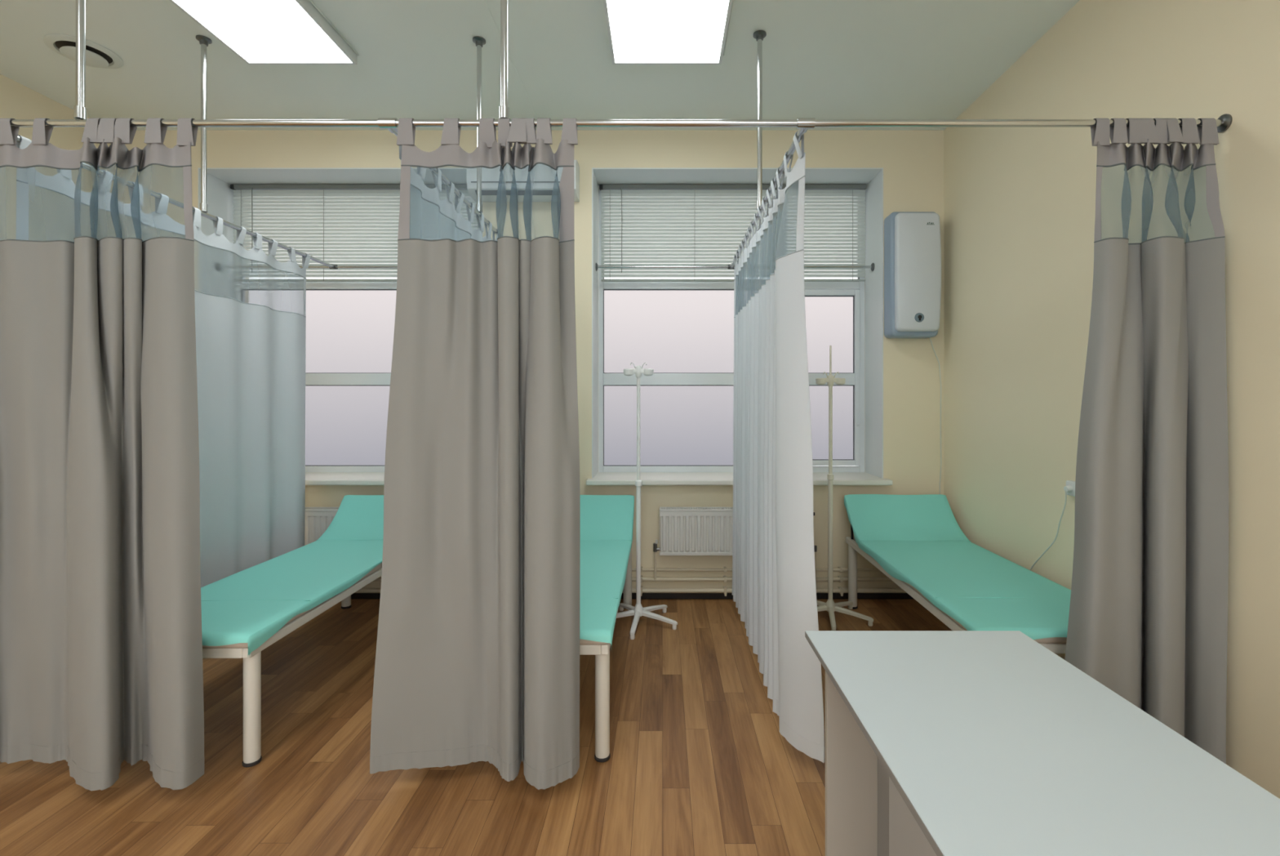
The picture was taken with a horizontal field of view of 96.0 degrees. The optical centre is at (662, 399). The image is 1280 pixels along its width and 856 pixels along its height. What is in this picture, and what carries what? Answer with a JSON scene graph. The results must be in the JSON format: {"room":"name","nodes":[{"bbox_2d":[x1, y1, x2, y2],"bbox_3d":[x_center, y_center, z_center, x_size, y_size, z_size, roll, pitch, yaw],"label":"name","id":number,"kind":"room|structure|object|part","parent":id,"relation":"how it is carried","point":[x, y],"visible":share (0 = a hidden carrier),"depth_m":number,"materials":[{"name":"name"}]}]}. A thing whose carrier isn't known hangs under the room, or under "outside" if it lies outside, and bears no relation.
{"room":"hospital room","nodes":[
{"label":"hospital room","id":0,"kind":"room"},
{"bbox_2d":[0,74,115,241],"bbox_3d":[-3.970,-0.253,1.085,0.200,3.306,5.970,0,0,0],"label":"wall","id":1,"kind":"structure","parent":0,"point":[51,213],"depth_m":3.61,"materials":[{"name":"beige paint"}]},
{"bbox_2d":[16,134,311,586],"bbox_3d":[-2.419,0.169,3.050,0.098,2.332,1.777,0,0,0],"label":"curtain","id":2,"kind":"object","parent":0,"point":[251,357],"visible":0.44,"depth_m":3.35,"materials":[{"name":"white fabric"}]},
{"bbox_3d":[-2.421,0.354,3.050,0.091,1.842,1.761,0,0,0],"label":"cloth panel","id":3,"kind":"part","parent":2,"relation":"part of","materials":[{"name":"white fabric"}]},
{"bbox_3d":[-2.420,-0.698,3.046,0.054,0.261,1.686,0,0,0],"label":"net panel","id":4,"kind":"part","parent":2,"relation":"part of","materials":[{"name":"fabric"}]},
{"bbox_2d":[0,599,951,855],"bbox_3d":[-0.940,1.460,1.235,6.260,0.120,6.670,0,0,0],"label":"floor","id":5,"kind":"structure","parent":0,"point":[700,762],"depth_m":2.14,"materials":[{"name":"brown wood"}]},
{"bbox_2d":[200,494,383,767],"bbox_3d":[-1.860,1.024,3.048,0.638,0.753,1.804,0,0,0],"label":"couch","id":6,"kind":"object","parent":5,"relation":"on","point":[247,611],"visible":0.64,"depth_m":2.68,"materials":[{"name":"teal leather"}]},
{"bbox_3d":[-1.585,1.177,2.225,0.057,0.423,0.057,0,0,0],"label":"leg","id":7,"kind":"part","parent":6,"relation":"part of","materials":[{"name":"white metal"}]},
{"bbox_3d":[-1.860,0.913,2.888,0.610,0.042,1.456,0,0,0],"label":"mattress","id":8,"kind":"part","parent":6,"relation":"part of","materials":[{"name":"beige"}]},
{"bbox_3d":[-1.860,0.955,3.060,0.610,0.040,1.780,0,0,0],"label":"frame","id":9,"kind":"part","parent":6,"relation":"part of","materials":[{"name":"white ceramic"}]},
{"bbox_3d":[-2.135,1.177,3.890,0.057,0.423,0.057,0,0,0],"label":"leg","id":10,"kind":"part","parent":6,"relation":"part of","materials":[{"name":"white metal"}]},
{"bbox_3d":[-1.860,0.782,3.781,0.638,0.269,0.320,0,0,0],"label":"backrest","id":11,"kind":"part","parent":6,"relation":"part of","materials":[{"name":"teal leather"}]},
{"bbox_2d":[579,494,634,762],"bbox_3d":[-0.510,1.024,3.063,0.638,0.752,1.774,0,0,0],"label":"couch","id":12,"kind":"object","parent":5,"relation":"on","point":[606,521],"visible":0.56,"depth_m":2.86,"materials":[{"name":"teal leather"}]},
{"bbox_3d":[-0.510,0.913,2.903,0.610,0.042,1.426,0,0,0],"label":"mattress","id":13,"kind":"part","parent":12,"relation":"part of","materials":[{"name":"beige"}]},
{"bbox_3d":[-0.235,1.177,2.255,0.057,0.423,0.057,0,0,0],"label":"leg","id":14,"kind":"part","parent":12,"relation":"part of","materials":[{"name":"white metal"}]},
{"bbox_3d":[-0.510,0.955,3.075,0.610,0.040,1.750,0,0,0],"label":"frame","id":15,"kind":"part","parent":12,"relation":"part of","materials":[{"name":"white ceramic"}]},
{"bbox_3d":[-0.510,0.786,3.781,0.638,0.277,0.320,0,0,0],"label":"backrest","id":16,"kind":"part","parent":12,"relation":"part of","materials":[{"name":"teal leather"}]},
{"bbox_3d":[-0.235,1.177,3.890,0.057,0.423,0.057,0,0,0],"label":"leg","id":17,"kind":"part","parent":12,"relation":"part of","materials":[{"name":"white metal"}]},
{"bbox_2d":[616,362,677,639],"bbox_3d":[-0.158,0.581,3.605,0.502,1.638,0.494,0,0,0],"label":"stand","id":18,"kind":"object","parent":5,"relation":"on","point":[637,611],"visible":0.94,"depth_m":3.61,"materials":[{"name":"white metal"}]},
{"bbox_3d":[-0.288,1.343,3.591,0.242,0.057,0.032,0,0,-12],"label":"leg","id":19,"kind":"part","parent":18,"relation":"part of","materials":[{"name":"white metal"}]},
{"bbox_3d":[-0.221,1.343,3.742,0.032,0.057,0.242,0,0,-30],"label":"leg","id":20,"kind":"part","parent":18,"relation":"part of","materials":[{"name":"white metal"}]},
{"bbox_2d":[623,368,633,375],"bbox_3d":[-0.212,-0.174,3.620,0.066,0.042,0.065,0,0,0],"label":"holder","id":21,"kind":"object","parent":18,"relation":"on","point":[626,371],"depth_m":3.59,"materials":[{"name":"white plastic"}]},
{"bbox_3d":[-0.165,1.343,3.480,0.032,0.057,0.242,0,0,6],"label":"leg","id":22,"kind":"part","parent":18,"relation":"part of","materials":[{"name":"white metal"}]},
{"bbox_3d":[-0.150,0.150,3.620,0.022,0.720,0.022,0,0,0],"label":"rod","id":23,"kind":"part","parent":18,"relation":"part of","materials":[{"name":"white metal"}]},
{"bbox_2d":[643,368,653,375],"bbox_3d":[-0.088,-0.174,3.620,0.066,0.042,0.065,0,0,0],"label":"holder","id":24,"kind":"object","parent":18,"relation":"on","point":[646,371],"depth_m":3.59,"materials":[{"name":"white plastic"}]},
{"bbox_3d":[-0.056,1.343,3.725,0.032,0.057,0.242,0,0,42],"label":"leg","id":25,"kind":"part","parent":18,"relation":"part of","materials":[{"name":"white metal"}]},
{"bbox_3d":[-0.021,1.343,3.563,0.242,0.057,0.032,0,0,24],"label":"leg","id":26,"kind":"part","parent":18,"relation":"part of","materials":[{"name":"white metal"}]},
{"bbox_2d":[815,345,873,630],"bbox_3d":[1.065,0.525,3.692,0.494,1.750,0.502,0,0,0],"label":"stand","id":27,"kind":"object","parent":5,"relation":"on","point":[829,606],"visible":0.84,"depth_m":3.69,"materials":[{"name":"beige metal"}]},
{"bbox_2d":[815,377,826,384],"bbox_3d":[1.018,-0.119,3.700,0.066,0.042,0.065,0,0,0],"label":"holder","id":28,"kind":"object","parent":27,"relation":"on","point":[819,380],"depth_m":3.67,"materials":[{"name":"beige plastic"}]},
{"bbox_3d":[1.023,1.343,3.829,0.032,0.057,0.242,0,0,-24],"label":"leg","id":29,"kind":"part","parent":27,"relation":"part of","materials":[{"name":"white metal"}]},
{"bbox_3d":[0.940,1.343,3.685,0.242,0.057,0.032,0,0,-6],"label":"leg","id":30,"kind":"part","parent":27,"relation":"part of","materials":[{"name":"white metal"}]},
{"bbox_3d":[1.080,0.065,3.700,0.022,0.830,0.022,0,0,0],"label":"rod","id":31,"kind":"part","parent":27,"relation":"part of","materials":[{"name":"beige metal"}]},
{"bbox_3d":[1.051,1.343,3.562,0.032,0.057,0.242,0,0,12],"label":"leg","id":32,"kind":"part","parent":27,"relation":"part of","materials":[{"name":"white metal"}]},
{"bbox_2d":[835,377,845,384],"bbox_3d":[1.142,-0.119,3.700,0.066,0.042,0.065,0,0,0],"label":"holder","id":33,"kind":"object","parent":27,"relation":"on","point":[837,380],"depth_m":3.67,"materials":[{"name":"beige plastic"}]},
{"bbox_3d":[1.185,1.343,3.794,0.242,0.057,0.032,0,0,-42],"label":"leg","id":34,"kind":"part","parent":27,"relation":"part of","materials":[{"name":"white metal"}]},
{"bbox_3d":[1.202,1.343,3.630,0.242,0.057,0.032,0,0,30],"label":"leg","id":35,"kind":"part","parent":27,"relation":"part of","materials":[{"name":"white metal"}]},
{"bbox_2d":[844,493,1071,653],"bbox_3d":[1.569,1.021,3.063,0.693,0.758,1.754,0,0,1],"label":"couch","id":36,"kind":"object","parent":5,"relation":"on","point":[917,541],"visible":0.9,"depth_m":3.01,"materials":[{"name":"teal leather"}]},
{"bbox_3d":[1.284,1.177,3.886,0.057,0.423,0.057,0,0,1],"label":"leg","id":37,"kind":"part","parent":36,"relation":"part of","materials":[{"name":"white metal"}]},
{"bbox_3d":[1.584,0.787,3.766,0.693,0.291,0.330,0,0,1],"label":"backrest","id":38,"kind":"part","parent":36,"relation":"part of","materials":[{"name":"teal leather"}]},
{"bbox_3d":[1.566,0.913,2.898,0.665,0.042,1.396,0,0,1],"label":"mattress","id":39,"kind":"part","parent":36,"relation":"part of","materials":[{"name":"teal leather"}]},
{"bbox_2d":[804,630,1279,855],"bbox_3d":[0.705,1.025,0.887,0.606,0.750,1.475,0,0,0],"label":"desk","id":40,"kind":"object","parent":5,"relation":"on","point":[938,742],"visible":1,"depth_m":1.11,"materials":[{"name":"grey laminate"}]},
{"bbox_3d":[0.699,1.034,1.479,0.558,0.731,0.018,0,0,0],"label":"panel","id":41,"kind":"part","parent":40,"relation":"part of","materials":[{"name":"grey laminate"}]},
{"bbox_3d":[0.556,1.004,1.415,0.016,0.671,0.109,0,0,0],"label":"corner post","id":42,"kind":"part","parent":40,"relation":"part of","materials":[{"name":"grey"}]},
{"bbox_3d":[0.543,1.004,0.790,0.016,0.671,1.140,0,0,0],"label":"modesty panel","id":43,"kind":"part","parent":40,"relation":"part of","materials":[{"name":"grey laminate"}]},
{"bbox_2d":[115,129,943,587],"bbox_3d":[-0.940,-0.253,4.320,6.260,3.306,0.500,0,0,0],"label":"wall","id":44,"kind":"structure","parent":0,"point":[912,161],"depth_m":4.07,"materials":[{"name":"beige paint"}]},
{"bbox_2d":[17,135,479,484],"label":"window","id":45,"kind":"structure","parent":44,"relation":"in","point":[350,325],"depth_m":4.43,"materials":[{"name":"white plastic"}]},
{"bbox_3d":[-2.420,-0.980,3.151,0.025,0.025,2.139,0,0,0],"label":"divider rail","id":46,"kind":"part","parent":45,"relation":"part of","materials":[{"name":"silver metal"}]},
{"bbox_3d":[-2.275,-0.980,4.240,1.993,0.059,0.060,0,0,0],"label":"window rail","id":47,"kind":"part","parent":45,"relation":"part of","materials":[{"name":"silver metal"}]},
{"bbox_3d":[-2.275,-0.980,4.240,1.992,0.019,0.019,0,0,0],"label":"rod","id":48,"kind":"part","parent":45,"relation":"part of","materials":[{"name":"silver metal"}]},
{"bbox_3d":[-2.597,-0.527,4.436,1.277,0.645,0.008,0,0,0],"label":"pane","id":49,"kind":"part","parent":45,"relation":"part of","materials":[{"name":"clear glass"}]},
{"bbox_3d":[-2.597,-1.244,4.436,1.277,0.673,0.008,0,0,0],"label":"pane","id":50,"kind":"part","parent":45,"relation":"part of","materials":[{"name":"clear glass"}]},
{"bbox_3d":[-2.275,0.570,4.190,2.070,0.036,0.440,0,0,0],"label":"sill","id":51,"kind":"part","parent":45,"relation":"part of","materials":[{"name":"white plastic"}]},
{"bbox_3d":[-2.597,0.195,4.436,1.277,0.620,0.008,0,0,0],"label":"pane","id":52,"kind":"part","parent":45,"relation":"part of","materials":[{"name":"clear glass"}]},
{"bbox_2d":[230,184,480,281],"bbox_3d":[-2.274,-1.264,4.356,1.968,0.728,0.049,0,0,0],"label":"blind","id":53,"kind":"object","parent":45,"relation":"attached to","point":[243,193],"visible":0.66,"depth_m":4.36,"materials":[{"name":"grey plastic"}]},
{"bbox_3d":[-3.179,-1.249,4.346,0.003,0.698,0.003,0,0,0],"label":"ladder cord","id":54,"kind":"part","parent":53,"relation":"part of","materials":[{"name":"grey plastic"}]},
{"bbox_3d":[-2.270,-0.907,4.360,1.950,0.014,0.024,0,0,0],"label":"rail","id":55,"kind":"part","parent":53,"relation":"part of","materials":[{"name":"white"}]},
{"bbox_3d":[-2.556,-1.249,4.346,0.003,0.698,0.003,0,0,0],"label":"ladder cord","id":56,"kind":"part","parent":53,"relation":"part of","materials":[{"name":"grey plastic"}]},
{"bbox_3d":[-1.604,-1.244,4.436,0.568,0.673,0.008,0,0,0],"label":"pane","id":57,"kind":"part","parent":45,"relation":"part of","materials":[{"name":"clear glass"}]},
{"bbox_2d":[304,506,338,545],"bbox_3d":[-2.276,1.038,4.016,1.135,0.575,0.106,0,0,0],"label":"radiator","id":58,"kind":"object","parent":44,"relation":"attached to","point":[317,519],"visible":0.14,"depth_m":3.96,"materials":[{"name":"white metal"}]},
{"bbox_3d":[-2.275,0.914,3.970,1.035,0.288,0.010,0,0,0],"label":"panel","id":59,"kind":"part","parent":58,"relation":"part of","materials":[{"name":"white metal"}]},
{"bbox_2d":[305,506,338,511],"bbox_3d":[-2.275,0.758,4.005,1.050,0.016,0.083,0,0,0],"label":"grille","id":60,"kind":"object","parent":58,"relation":"attached to","point":[307,508],"depth_m":3.96,"materials":[{"name":"white metal"}]},
{"bbox_2d":[198,167,482,298],"bbox_3d":[-2.275,-0.540,4.239,2.010,2.200,0.342,0,0,0],"label":"trim","id":61,"kind":"structure","parent":44,"relation":"attached to","point":[220,196],"depth_m":4.20,"materials":[{"name":"white paint"}]},
{"bbox_2d":[466,160,579,201],"bbox_3d":[-0.953,-1.522,3.973,0.735,0.247,0.190,0,0,0],"label":"air conditioner","id":62,"kind":"object","parent":44,"relation":"attached to","point":[544,177],"visible":0.58,"depth_m":3.89,"materials":[{"name":"white plastic"}]},
{"bbox_2d":[355,586,906,595],"bbox_3d":[-0.940,1.332,4.036,5.854,0.060,0.066,0,0,0],"label":"pipe","id":63,"kind":"object","parent":44,"relation":"attached to","point":[840,589],"visible":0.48,"depth_m":4.01,"materials":[{"name":"beige metal"}]},
{"bbox_2d":[351,592,914,599],"bbox_3d":[-0.940,1.377,4.061,5.858,0.045,0.017,0,0,0],"label":"baseboard","id":64,"kind":"structure","parent":44,"relation":"attached to","point":[355,595],"depth_m":4.05,"materials":[{"name":"black"}]},
{"bbox_2d":[373,575,893,582],"bbox_3d":[-0.940,1.255,4.043,5.854,0.035,0.052,0,0,0],"label":"pipe","id":65,"kind":"object","parent":44,"relation":"attached to","point":[840,578],"visible":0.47,"depth_m":4.03,"materials":[{"name":"beige metal"}]},
{"bbox_2d":[653,506,817,585],"bbox_3d":[0.504,1.038,4.016,1.135,0.575,0.106,0,0,0],"label":"radiator","id":66,"kind":"object","parent":44,"relation":"attached to","point":[683,531],"visible":0.49,"depth_m":3.96,"materials":[{"name":"white metal"}]},
{"bbox_3d":[-0.018,0.907,4.003,0.004,0.306,0.073,0,0,0],"label":"panel","id":67,"kind":"part","parent":66,"relation":"part of","materials":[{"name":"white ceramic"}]},
{"bbox_2d":[659,506,733,511],"bbox_3d":[0.505,0.758,4.005,1.050,0.016,0.083,0,0,0],"label":"grille","id":68,"kind":"object","parent":66,"relation":"attached to","point":[661,508],"depth_m":3.96,"materials":[{"name":"white metal"}]},
{"bbox_3d":[0.505,0.914,3.970,1.035,0.288,0.010,0,0,0],"label":"panel","id":69,"kind":"part","parent":66,"relation":"part of","materials":[{"name":"white metal"}]},
{"bbox_2d":[591,167,883,478],"bbox_3d":[0.531,-0.540,4.239,2.058,2.200,0.342,0,0,0],"label":"trim","id":70,"kind":"structure","parent":44,"relation":"attached to","point":[873,177],"depth_m":4.18,"materials":[{"name":"white paint"}]},
{"bbox_2d":[586,130,892,484],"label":"window","id":71,"kind":"structure","parent":44,"relation":"in","point":[683,331],"depth_m":4.43,"materials":[{"name":"white plastic"}]},
{"bbox_3d":[0.202,0.195,4.436,1.309,0.620,0.008,0,0,0],"label":"pane","id":72,"kind":"part","parent":71,"relation":"part of","materials":[{"name":"clear glass"}]},
{"bbox_3d":[0.202,-0.527,4.436,1.309,0.645,0.008,0,0,0],"label":"pane","id":73,"kind":"part","parent":71,"relation":"part of","materials":[{"name":"clear glass"}]},
{"bbox_3d":[0.202,-1.244,4.436,1.309,0.673,0.008,0,0,0],"label":"pane","id":74,"kind":"part","parent":71,"relation":"part of","materials":[{"name":"clear glass"}]},
{"bbox_2d":[599,184,866,281],"bbox_3d":[0.532,-1.264,4.356,2.016,0.728,0.049,0,0,0],"label":"blind","id":75,"kind":"object","parent":71,"relation":"attached to","point":[611,193],"visible":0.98,"depth_m":4.36,"materials":[{"name":"grey plastic"}]},
{"bbox_3d":[-0.395,-1.249,4.346,0.003,0.698,0.003,0,0,0],"label":"ladder cord","id":76,"kind":"part","parent":75,"relation":"part of","materials":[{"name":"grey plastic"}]},
{"bbox_3d":[0.536,-0.907,4.360,1.998,0.014,0.024,0,0,0],"label":"rail","id":77,"kind":"part","parent":75,"relation":"part of","materials":[{"name":"white"}]},
{"bbox_3d":[0.901,-1.249,4.346,0.003,0.698,0.003,0,0,0],"label":"ladder cord","id":78,"kind":"part","parent":75,"relation":"part of","materials":[{"name":"fabric"}]},
{"bbox_3d":[1.437,-1.249,4.346,0.003,0.698,0.003,0,0,0],"label":"ladder cord","id":79,"kind":"part","parent":75,"relation":"part of","materials":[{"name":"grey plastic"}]},
{"bbox_3d":[0.531,-0.980,4.240,2.041,0.059,0.060,0,0,0],"label":"window rail","id":80,"kind":"part","parent":71,"relation":"part of","materials":[{"name":"silver metal"}]},
{"bbox_3d":[0.531,-0.980,4.240,2.040,0.019,0.019,0,0,0],"label":"rod","id":81,"kind":"part","parent":71,"relation":"part of","materials":[{"name":"silver metal"}]},
{"bbox_3d":[0.531,0.570,4.190,2.118,0.036,0.440,0,0,0],"label":"sill","id":82,"kind":"part","parent":71,"relation":"part of","materials":[{"name":"white plastic"}]},
{"bbox_3d":[0.507,-0.980,3.151,0.025,0.025,2.139,0,0,0],"label":"divider rail","id":83,"kind":"part","parent":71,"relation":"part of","materials":[{"name":"silver metal"}]},
{"bbox_3d":[1.218,-1.244,4.436,0.584,0.673,0.008,0,0,0],"label":"pane","id":84,"kind":"part","parent":71,"relation":"part of","materials":[{"name":"clear glass"}]},
{"bbox_3d":[1.218,-0.502,4.436,0.511,0.595,0.008,0,0,0],"label":"pane","id":85,"kind":"part","parent":71,"relation":"part of","materials":[{"name":"clear glass"}]},
{"bbox_3d":[1.218,0.172,4.436,0.511,0.575,0.008,0,0,0],"label":"pane","id":86,"kind":"part","parent":71,"relation":"part of","materials":[{"name":"clear glass"}]},
{"bbox_3d":[1.490,0.140,4.377,0.012,0.120,0.035,0,0,0],"label":"handle","id":87,"kind":"part","parent":71,"relation":"part of","materials":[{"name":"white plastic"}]},
{"bbox_2d":[631,566,879,572],"bbox_3d":[-0.940,1.188,4.045,5.854,0.028,0.048,0,0,0],"label":"pipe","id":88,"kind":"object","parent":44,"relation":"attached to","point":[725,569],"visible":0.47,"depth_m":4.03,"materials":[{"name":"beige metal"}]},
{"bbox_2d":[884,211,941,337],"bbox_3d":[1.732,-0.865,3.981,0.334,0.860,0.174,0,0,0],"label":"air steriliser","id":89,"kind":"object","parent":44,"relation":"attached to","point":[912,239],"visible":1,"depth_m":3.90,"materials":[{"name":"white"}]},
{"bbox_2d":[929,337,941,493],"bbox_3d":[1.918,0.180,4.047,0.106,1.241,0.008,0,0,-18],"label":"power cord","id":90,"kind":"object","parent":89,"relation":"hanging from","point":[930,337],"visible":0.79,"depth_m":4.06,"materials":[{"name":"white plastic"}]},
{"bbox_2d":[0,0,1079,129],"bbox_3d":[-0.940,-1.966,1.235,6.260,0.120,6.670,0,0,0],"label":"ceiling","id":91,"kind":"structure","parent":0,"point":[417,59],"depth_m":3.26,"materials":[{"name":"white paint"}]},
{"bbox_2d":[73,0,87,119],"bbox_3d":[-2.060,-1.450,2.040,0.068,0.911,0.068,0,0,0],"label":"pole","id":92,"kind":"object","parent":91,"relation":"hanging from","point":[80,111],"visible":0.89,"depth_m":2.03,"materials":[{"name":"silver metal"}]},
{"bbox_2d":[9,113,1232,133],"bbox_3d":[-0.940,-0.980,2.045,5.858,0.059,0.070,0,0,0],"label":"rail","id":93,"kind":"object","parent":92,"relation":"hanging from","point":[1224,122],"visible":0.91,"depth_m":2.03,"materials":[{"name":"silver metal"}]},
{"bbox_2d":[0,118,204,790],"bbox_3d":[-2.143,0.169,2.056,1.014,2.332,0.181,0,0,0],"label":"privacy curtain","id":94,"kind":"object","parent":93,"relation":"hanging from","point":[101,639],"visible":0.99,"depth_m":2.04,"materials":[{"name":"grey fabric"}]},
{"bbox_3d":[-2.110,-0.698,2.049,0.858,0.261,0.103,0,0,0],"label":"net panel","id":95,"kind":"part","parent":94,"relation":"part of","materials":[{"name":"fabric"}]},
{"bbox_2d":[369,118,580,789],"bbox_3d":[-0.672,0.169,2.057,0.748,2.332,0.166,0,0,0],"label":"privacy curtain","id":96,"kind":"object","parent":93,"relation":"hanging from","point":[477,652],"visible":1,"depth_m":2.05,"materials":[{"name":"grey fabric"}]},
{"bbox_3d":[-0.621,-0.698,2.055,0.542,0.261,0.110,0,0,0],"label":"net panel","id":97,"kind":"part","parent":96,"relation":"part of","materials":[{"name":"fabric"}]},
{"bbox_3d":[-0.940,-0.980,2.040,5.852,0.025,0.025,0,0,0],"label":"rod","id":98,"kind":"part","parent":93,"relation":"part of","materials":[{"name":"silver metal"}]},
{"bbox_2d":[1064,118,1228,763],"bbox_3d":[1.700,0.169,2.079,0.515,2.332,0.190,0,0,0],"label":"privacy curtain","id":99,"kind":"object","parent":93,"relation":"hanging from","point":[1148,616],"visible":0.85,"depth_m":2.02,"materials":[{"name":"grey fabric"}]},
{"bbox_3d":[1.742,-0.698,2.060,0.386,0.261,0.120,0,0,0],"label":"net panel","id":100,"kind":"part","parent":99,"relation":"part of","materials":[{"name":"fabric"}]},
{"bbox_2d":[43,33,123,68],"bbox_3d":[-3.160,-1.885,3.150,0.310,0.041,0.310,0,0,0],"label":"ceiling vent","id":101,"kind":"object","parent":91,"relation":"in","point":[97,55],"visible":0.8,"depth_m":3.11,"materials":[{"name":"white plastic"}]},
{"bbox_2d":[195,35,212,212],"bbox_3d":[-2.420,-1.450,3.040,0.068,0.911,0.068,0,0,0],"label":"pole","id":102,"kind":"object","parent":91,"relation":"hanging from","point":[204,41],"visible":0.9,"depth_m":3.03,"materials":[{"name":"silver metal"}]},
{"bbox_2d":[168,0,359,64],"bbox_3d":[-1.977,-1.878,2.880,0.616,0.054,0.600,0,0,0],"label":"ceiling light","id":103,"kind":"object","parent":91,"relation":"attached to","point":[259,32],"visible":1,"depth_m":2.90,"materials":[{"name":"white paint"}]},
{"bbox_2d":[472,35,485,213],"bbox_3d":[-0.970,-1.450,3.050,0.068,0.911,0.068,0,0,0],"label":"pole","id":104,"kind":"object","parent":91,"relation":"hanging from","point":[478,41],"visible":0.88,"depth_m":3.04,"materials":[{"name":"silver metal"}]},
{"bbox_2d":[393,132,502,237],"bbox_3d":[-0.970,-0.980,3.075,0.059,0.059,1.988,0,0,0],"label":"rail","id":105,"kind":"object","parent":104,"relation":"hanging from","point":[444,179],"visible":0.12,"depth_m":2.81,"materials":[{"name":"silver metal"}]},
{"bbox_2d":[399,145,503,241],"bbox_3d":[-0.969,0.169,3.053,0.086,2.332,1.815,0,0,0],"label":"curtain","id":106,"kind":"object","parent":105,"relation":"hanging from","point":[446,207],"visible":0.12,"depth_m":2.61,"materials":[{"name":"white fabric"}]},
{"bbox_3d":[-0.969,-0.698,3.057,0.036,0.261,1.736,0,0,0],"label":"net panel","id":107,"kind":"part","parent":106,"relation":"part of","materials":[{"name":"fabric"}]},
{"bbox_2d":[498,0,509,118],"bbox_3d":[-0.560,-1.450,2.040,0.068,0.911,0.068,0,0,0],"label":"pole","id":108,"kind":"object","parent":91,"relation":"hanging from","point":[504,110],"visible":0.84,"depth_m":2.03,"materials":[{"name":"silver metal"}]},
{"bbox_2d":[483,0,537,119],"bbox_3d":[-0.850,-1.905,1.130,0.010,0.004,5.860,0,0,0],"label":"trim","id":109,"kind":"structure","parent":91,"relation":"attached to","point":[484,1],"depth_m":3.25,"materials":[{"name":"white paint"}]},
{"bbox_2d":[603,0,733,64],"bbox_3d":[0.033,-1.878,2.880,0.616,0.054,0.600,0,0,0],"label":"ceiling light","id":110,"kind":"object","parent":91,"relation":"attached to","point":[641,32],"visible":1,"depth_m":2.90,"materials":[{"name":"white paint"}]},
{"bbox_2d":[753,30,766,209],"bbox_3d":[0.507,-1.450,3.000,0.068,0.911,0.068,0,0,0],"label":"pole","id":111,"kind":"object","parent":91,"relation":"hanging from","point":[758,35],"visible":0.8,"depth_m":2.99,"materials":[{"name":"silver metal"}]},
{"bbox_2d":[732,131,824,762],"bbox_3d":[0.528,0.170,3.039,0.139,2.329,1.840,0,0,0],"label":"curtain","id":112,"kind":"object","parent":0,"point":[774,587],"visible":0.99,"depth_m":2.32,"materials":[{"name":"white fabric"}]},
{"bbox_3d":[0.495,-0.698,3.045,0.069,0.261,1.765,0,0,0],"label":"net panel","id":113,"kind":"part","parent":112,"relation":"part of","materials":[{"name":"fabric"}]},
{"bbox_2d":[943,0,1279,798],"bbox_3d":[2.090,-0.253,1.085,0.200,3.306,5.970,0,0,0],"label":"wall","id":114,"kind":"structure","parent":0,"point":[1020,202],"depth_m":2.69,"materials":[{"name":"beige paint"}]},
{"bbox_2d":[1063,480,1075,496],"bbox_3d":[1.964,0.425,2.770,0.051,0.070,0.070,0,0,0],"label":"wall socket","id":115,"kind":"object","parent":114,"relation":"attached to","point":[1069,487],"visible":0.65,"depth_m":2.76,"materials":[{"name":"white plastic"}]},
{"bbox_2d":[1029,489,1066,570],"bbox_3d":[1.966,0.791,2.984,0.028,0.719,0.436,0,0,4],"label":"cord","id":116,"kind":"object","parent":115,"relation":"attached to","point":[1051,544],"visible":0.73,"depth_m":2.86,"materials":[{"name":"white plastic"}]}
]}

